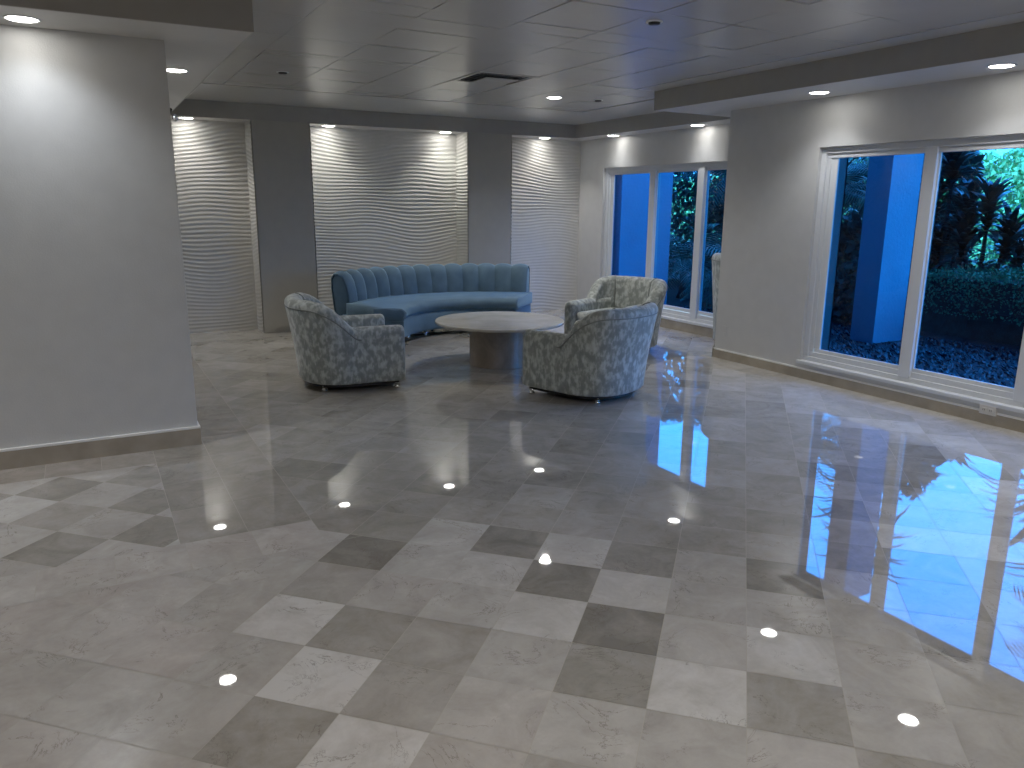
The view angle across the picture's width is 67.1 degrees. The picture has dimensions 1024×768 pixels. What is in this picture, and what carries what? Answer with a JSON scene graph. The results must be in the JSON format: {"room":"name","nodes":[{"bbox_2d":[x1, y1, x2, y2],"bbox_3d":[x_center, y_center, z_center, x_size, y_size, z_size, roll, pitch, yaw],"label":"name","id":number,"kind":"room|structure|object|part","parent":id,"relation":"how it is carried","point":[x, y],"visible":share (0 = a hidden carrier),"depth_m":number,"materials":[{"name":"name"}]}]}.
{"room":"lobby","nodes":[
{"label":"lobby","id":0,"kind":"room"},
{"bbox_2d":[0,24,197,448],"bbox_3d":[-5.980,-1.251,5.652,6.050,2.980,5.070,-7,15,-28],"label":"wall","id":1,"kind":"structure","parent":0,"point":[95,334],"depth_m":4.68,"materials":[{"name":"paint"}]},
{"bbox_2d":[0,421,201,469],"bbox_3d":[-5.932,0.159,5.884,6.064,0.129,4.890,-7,15,-28],"label":"baseboard","id":2,"kind":"structure","parent":1,"relation":"attached to","point":[49,453],"depth_m":4.93,"materials":[{"name":"stone"}]},
{"bbox_2d":[0,0,253,110],"bbox_3d":[-5.522,-2.299,5.027,6.480,0.210,5.010,-7,15,-28],"label":"soffit","id":3,"kind":"object","parent":1,"relation":"attached to","point":[198,36],"depth_m":4.33,"materials":[{"name":"paint"}]},
{"bbox_2d":[2,15,41,23],"bbox_3d":[-2.632,-1.958,4.147,0.184,0.010,0.184,-7,15,-28],"label":"recessed light","id":4,"kind":"object","parent":3,"relation":"in","point":[13,18],"visible":1,"depth_m":4.13,"materials":[{"name":"white"}]},
{"bbox_2d":[167,68,188,72],"bbox_3d":[-2.494,-2.325,5.730,0.184,0.010,0.184,-7,15,-28],"label":"recessed light","id":5,"kind":"object","parent":3,"relation":"in","point":[172,70],"visible":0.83,"depth_m":5.70,"materials":[{"name":"white"}]},
{"bbox_2d":[170,108,177,121],"bbox_3d":[-3.425,-2.529,7.431,0.400,0.266,0.100,-7,15,-28],"label":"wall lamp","id":6,"kind":"object","parent":1,"relation":"attached to","point":[174,116],"visible":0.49,"depth_m":7.48,"materials":[{"name":"metal"}]},
{"bbox_2d":[244,120,263,332],"bbox_3d":[-3.196,-1.925,9.561,0.009,2.570,0.370,-7,15,-28],"label":"wall","id":7,"kind":"structure","parent":0,"point":[248,142],"depth_m":9.55,"materials":[{"name":"paint"}]},
{"bbox_2d":[250,120,316,332],"bbox_3d":[-2.891,-1.954,9.741,0.685,2.550,0.400,-7,15,-28],"label":"wall","id":8,"kind":"structure","parent":0,"point":[281,157],"depth_m":9.53,"materials":[{"name":"paint"}]},
{"bbox_2d":[309,123,318,299],"bbox_3d":[-2.573,-1.997,9.893,0.009,2.570,0.370,-7,15,-28],"label":"wall","id":9,"kind":"structure","parent":0,"point":[309,123],"depth_m":9.71,"materials":[{"name":"paint"}]},
{"bbox_2d":[171,118,580,333],"bbox_3d":[-1.700,-2.145,10.560,6.240,2.570,0.009,-7,15,-28],"label":"wall","id":10,"kind":"structure","parent":0,"point":[382,198],"depth_m":10.34,"materials":[{"name":"paint"}]},
{"bbox_2d":[171,99,593,140],"bbox_3d":[-1.405,-3.473,10.231,5.960,0.210,0.430,-7,15,-28],"label":"soffit","id":11,"kind":"object","parent":10,"relation":"attached to","point":[197,109],"depth_m":9.80,"materials":[{"name":"paint"}]},
{"bbox_2d":[456,132,467,264],"bbox_3d":[-0.707,-2.213,10.889,0.009,2.570,0.370,-7,15,-28],"label":"wall","id":12,"kind":"structure","parent":0,"point":[461,139],"depth_m":10.80,"materials":[{"name":"paint"}]},
{"bbox_2d":[467,132,510,264],"bbox_3d":[-0.409,-2.241,11.065,0.670,2.550,0.400,-7,15,-28],"label":"wall","id":13,"kind":"structure","parent":0,"point":[488,154],"depth_m":10.79,"materials":[{"name":"paint"}]},
{"bbox_2d":[510,135,511,264],"bbox_3d":[-0.098,-2.283,11.214,0.009,2.570,0.370,-7,15,-28],"label":"wall","id":14,"kind":"structure","parent":0,"point":[511,135],"depth_m":10.91,"materials":[{"name":"paint"}]},
{"bbox_2d":[0,309,1023,767],"bbox_3d":[-0.649,0.997,3.022,13.090,0.120,15.980,-7,15,-28],"label":"floor","id":15,"kind":"structure","parent":0,"point":[714,562],"depth_m":3.40,"materials":[{"name":"stone"}]},
{"bbox_2d":[284,292,405,390],"bbox_3d":[-1.540,-0.408,6.984,0.960,0.807,0.947,-5,14,-22],"label":"barrel armchair","id":16,"kind":"object","parent":15,"relation":"on","point":[332,349],"visible":1,"depth_m":6.63,"materials":[{"name":"fabric"}]},
{"bbox_3d":[-1.720,-0.425,6.903,0.564,0.725,0.939,-5,14,-22],"label":"backrest","id":17,"kind":"part","parent":16,"relation":"part of","materials":[{"name":"fabric"}]},
{"bbox_3d":[-1.600,-0.408,7.355,0.791,0.490,0.195,-7,15,-29],"label":"arm","id":18,"kind":"part","parent":16,"relation":"part of","materials":[{"name":"fabric"}]},
{"bbox_3d":[-1.325,-0.257,6.715,0.791,0.490,0.195,-3,14,-15],"label":"arm","id":19,"kind":"part","parent":16,"relation":"part of","materials":[{"name":"fabric"}]},
{"bbox_2d":[331,263,531,340],"bbox_3d":[-0.892,-1.067,9.815,2.788,0.821,1.429,-10,17,-39],"label":"curved sofa","id":20,"kind":"object","parent":15,"relation":"on","point":[413,297],"visible":0.84,"depth_m":9.73,"materials":[{"name":"blue fabric"}]},
{"bbox_3d":[-1.067,-1.159,10.053,2.777,0.689,0.725,-8,15,-32],"label":"backrest","id":21,"kind":"part","parent":20,"relation":"part of","materials":[{"name":"blue fabric"}]},
{"bbox_3d":[-0.850,-1.020,9.721,2.618,0.152,1.219,-10,17,-39],"label":"seat","id":22,"kind":"part","parent":20,"relation":"part of","materials":[{"name":"blue fabric"}]},
{"bbox_2d":[435,311,563,368],"bbox_3d":[-0.128,-0.437,7.939,1.320,0.455,1.320,-7,15,-28],"label":"coffee table","id":23,"kind":"object","parent":15,"relation":"on","point":[495,337],"visible":0.94,"depth_m":7.69,"materials":[{"name":"stone"}]},
{"bbox_2d":[523,302,657,403],"bbox_3d":[0.722,-0.310,6.646,0.960,0.807,0.947,11,17,39],"label":"barrel armchair","id":24,"kind":"object","parent":15,"relation":"on","point":[604,355],"visible":1,"depth_m":6.30,"materials":[{"name":"fabric"}]},
{"bbox_3d":[0.426,-0.182,6.454,0.791,0.490,0.195,9,16,32],"label":"arm","id":25,"kind":"part","parent":24,"relation":"part of","materials":[{"name":"fabric"}]},
{"bbox_3d":[0.871,-0.313,6.516,0.564,0.725,0.939,11,17,39],"label":"backrest","id":26,"kind":"part","parent":24,"relation":"part of","materials":[{"name":"fabric"}]},
{"bbox_2d":[564,275,666,349],"bbox_3d":[1.205,-0.785,8.709,0.946,0.807,0.960,11,16,37],"label":"barrel armchair","id":27,"kind":"object","parent":15,"relation":"on","point":[612,291],"visible":0.49,"depth_m":8.83,"materials":[{"name":"fabric"}]},
{"bbox_3d":[0.873,-0.741,8.878,0.791,0.490,0.195,-12,18,-43],"label":"arm","id":28,"kind":"part","parent":27,"relation":"part of","materials":[{"name":"fabric"}]},
{"bbox_2d":[576,308,620,320],"bbox_3d":[1.151,-0.741,8.648,0.608,0.168,0.674,11,16,37],"label":"seat cushion","id":29,"kind":"object","parent":27,"relation":"on","point":[581,313],"depth_m":8.57,"materials":[{"name":"fabric"}]},
{"bbox_3d":[1.432,-0.637,8.448,0.195,0.490,0.791,8,15,30],"label":"arm","id":30,"kind":"part","parent":27,"relation":"part of","materials":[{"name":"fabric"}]},
{"bbox_2d":[711,253,720,339],"bbox_3d":[2.696,-0.953,8.886,0.822,1.080,0.810,1,13,1],"label":"armchair","id":31,"kind":"object","parent":15,"relation":"on","point":[716,258],"visible":0.06,"depth_m":8.81,"materials":[{"name":"fabric"}]},
{"bbox_2d":[185,0,1023,124],"bbox_3d":[-0.513,-1.778,2.382,13.090,0.104,15.680,-7,15,-28],"label":"ceiling","id":32,"kind":"structure","parent":0,"point":[392,56],"depth_m":5.66,"materials":[{"name":"paint"}]},
{"bbox_2d":[277,71,288,74],"bbox_3d":[-2.055,-2.796,6.919,0.110,0.041,0.110,-7,15,-28],"label":"sprinkler head","id":33,"kind":"object","parent":32,"relation":"attached to","point":[279,72],"visible":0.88,"depth_m":6.89},
{"bbox_2d":[451,71,538,85],"bbox_3d":[-0.165,-2.836,7.179,0.604,0.045,0.604,-7,15,-28],"label":"ceiling vent","id":34,"kind":"object","parent":32,"relation":"in","point":[483,77],"visible":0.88,"depth_m":7.13,"materials":[{"name":"white metal"}]},
{"bbox_3d":[-0.165,-2.817,7.184,0.330,0.006,0.330,-7,15,-28],"label":"plate","id":35,"kind":"part","parent":34,"relation":"part of","materials":[{"name":"white metal"}]},
{"bbox_2d":[546,96,561,98],"bbox_3d":[0.459,-3.119,8.416,0.184,0.010,0.184,-7,15,-28],"label":"recessed light","id":36,"kind":"object","parent":32,"relation":"in","point":[552,97],"visible":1,"depth_m":8.39,"materials":[{"name":"white"}]},
{"bbox_2d":[646,20,662,25],"bbox_3d":[0.906,-2.305,4.914,0.110,0.041,0.110,-7,15,-28],"label":"sprinkler head","id":37,"kind":"object","parent":32,"relation":"attached to","point":[649,22],"visible":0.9,"depth_m":4.89},
{"bbox_2d":[577,123,729,299],"bbox_3d":[1.887,-2.318,10.642,0.170,3.030,3.450,-7,15,-28],"label":"wall","id":38,"kind":"structure","parent":0,"point":[705,143],"depth_m":11.09,"materials":[{"name":"paint"}]},
{"bbox_2d":[576,299,712,337],"bbox_3d":[1.819,-0.939,10.872,0.014,0.139,3.350,-7,15,-28],"label":"baseboard","id":39,"kind":"structure","parent":38,"relation":"attached to","point":[685,327],"depth_m":10.04,"materials":[{"name":"stone"}]},
{"bbox_2d":[576,111,729,138],"bbox_3d":[2.081,-3.399,10.044,0.850,0.210,3.280,-7,15,-28],"label":"soffit","id":40,"kind":"object","parent":38,"relation":"attached to","point":[659,121],"depth_m":9.91,"materials":[{"name":"paint"}]},
{"bbox_2d":[602,161,726,328],"bbox_3d":[2.028,-1.909,10.391,0.160,2.012,2.760,-7,15,-28],"label":"window","id":41,"kind":"structure","parent":38,"relation":"in","point":[664,222],"depth_m":10.27,"materials":[{"name":"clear glass"}]},
{"bbox_3d":[1.683,-2.100,11.045,0.025,1.830,0.985,-7,15,-28],"label":"sash","id":42,"kind":"part","parent":41,"relation":"part of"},
{"bbox_3d":[1.688,-2.105,11.032,0.001,1.775,0.860,-7,15,-28],"label":"pane","id":43,"kind":"part","parent":41,"relation":"part of","materials":[{"name":"clear glass"}]},
{"bbox_3d":[2.152,-1.902,10.208,0.025,1.830,0.925,-7,15,-28],"label":"sash","id":44,"kind":"part","parent":41,"relation":"part of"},
{"bbox_3d":[2.152,-1.909,10.206,0.001,1.775,0.825,-7,15,-28],"label":"pane","id":45,"kind":"part","parent":41,"relation":"part of","materials":[{"name":"clear glass"}]},
{"bbox_3d":[1.989,-0.940,10.599,0.090,0.030,2.760,-7,15,-28],"label":"sill","id":46,"kind":"part","parent":41,"relation":"part of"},
{"bbox_3d":[2.530,-1.742,9.535,0.025,1.830,0.600,-7,15,-28],"label":"sash","id":47,"kind":"part","parent":41,"relation":"part of","materials":[{"name":"white metal"}]},
{"bbox_3d":[2.526,-1.751,9.540,0.001,1.775,0.485,-7,15,-28],"label":"pane","id":48,"kind":"part","parent":41,"relation":"part of","materials":[{"name":"clear glass"}]},
{"bbox_2d":[715,70,1023,418],"bbox_3d":[4.962,-0.597,3.350,0.130,3.030,11.210,-7,15,-28],"label":"wall","id":49,"kind":"structure","parent":0,"point":[775,151],"depth_m":7.33,"materials":[{"name":"paint"}]},
{"bbox_2d":[654,21,1023,116],"bbox_3d":[5.133,-1.831,3.405,2.030,0.210,11.640,-7,15,-28],"label":"soffit","id":50,"kind":"object","parent":49,"relation":"attached to","point":[967,54],"depth_m":5.94,"materials":[{"name":"paint"}]},
{"bbox_2d":[808,91,830,94],"bbox_3d":[2.612,-2.476,6.569,0.184,0.010,0.184,-7,15,-28],"label":"recessed light","id":51,"kind":"object","parent":50,"relation":"in","point":[814,92],"visible":1,"depth_m":6.55,"materials":[{"name":"white"}]},
{"bbox_2d":[986,64,1016,68],"bbox_3d":[3.341,-2.168,5.270,0.184,0.010,0.184,-7,15,-28],"label":"recessed light","id":52,"kind":"object","parent":50,"relation":"in","point":[996,66],"visible":1,"depth_m":5.25,"materials":[{"name":"white"}]},
{"bbox_2d":[712,347,1023,432],"bbox_3d":[4.884,0.786,3.642,0.014,0.102,11.224,-7,15,-28],"label":"baseboard","id":53,"kind":"structure","parent":49,"relation":"attached to","point":[1005,421],"depth_m":6.67,"materials":[{"name":"stone"}]},
{"bbox_2d":[796,133,1023,413],"bbox_3d":[3.518,-0.873,5.944,0.140,1.982,3.015,-7,15,-28],"label":"window","id":54,"kind":"structure","parent":49,"relation":"in","point":[917,275],"depth_m":6.28,"materials":[{"name":"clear glass"}]},
{"bbox_3d":[3.106,-1.090,6.738,0.025,1.825,0.975,-7,15,-28],"label":"sash","id":55,"kind":"part","parent":54,"relation":"part of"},
{"bbox_3d":[3.112,-1.095,6.726,0.001,1.770,0.850,-7,15,-28],"label":"pane","id":56,"kind":"part","parent":54,"relation":"part of","materials":[{"name":"clear glass"}]},
{"bbox_3d":[3.488,0.081,6.153,0.090,0.030,3.015,-7,15,-28],"label":"sill","id":57,"kind":"part","parent":54,"relation":"part of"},
{"bbox_3d":[3.569,-0.894,5.914,0.025,1.825,0.935,-7,15,-28],"label":"sash","id":58,"kind":"part","parent":54,"relation":"part of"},
{"bbox_3d":[3.568,-0.902,5.912,0.001,1.770,0.835,-7,15,-28],"label":"pane","id":59,"kind":"part","parent":54,"relation":"part of","materials":[{"name":"clear glass"}]},
{"bbox_2d":[979,404,997,415],"bbox_3d":[3.618,0.196,5.864,0.036,0.072,0.124,-7,15,-28],"label":"outlet","id":60,"kind":"object","parent":49,"relation":"attached to","point":[984,409],"visible":1,"depth_m":5.85,"materials":[{"name":"plastic"}]}
]}

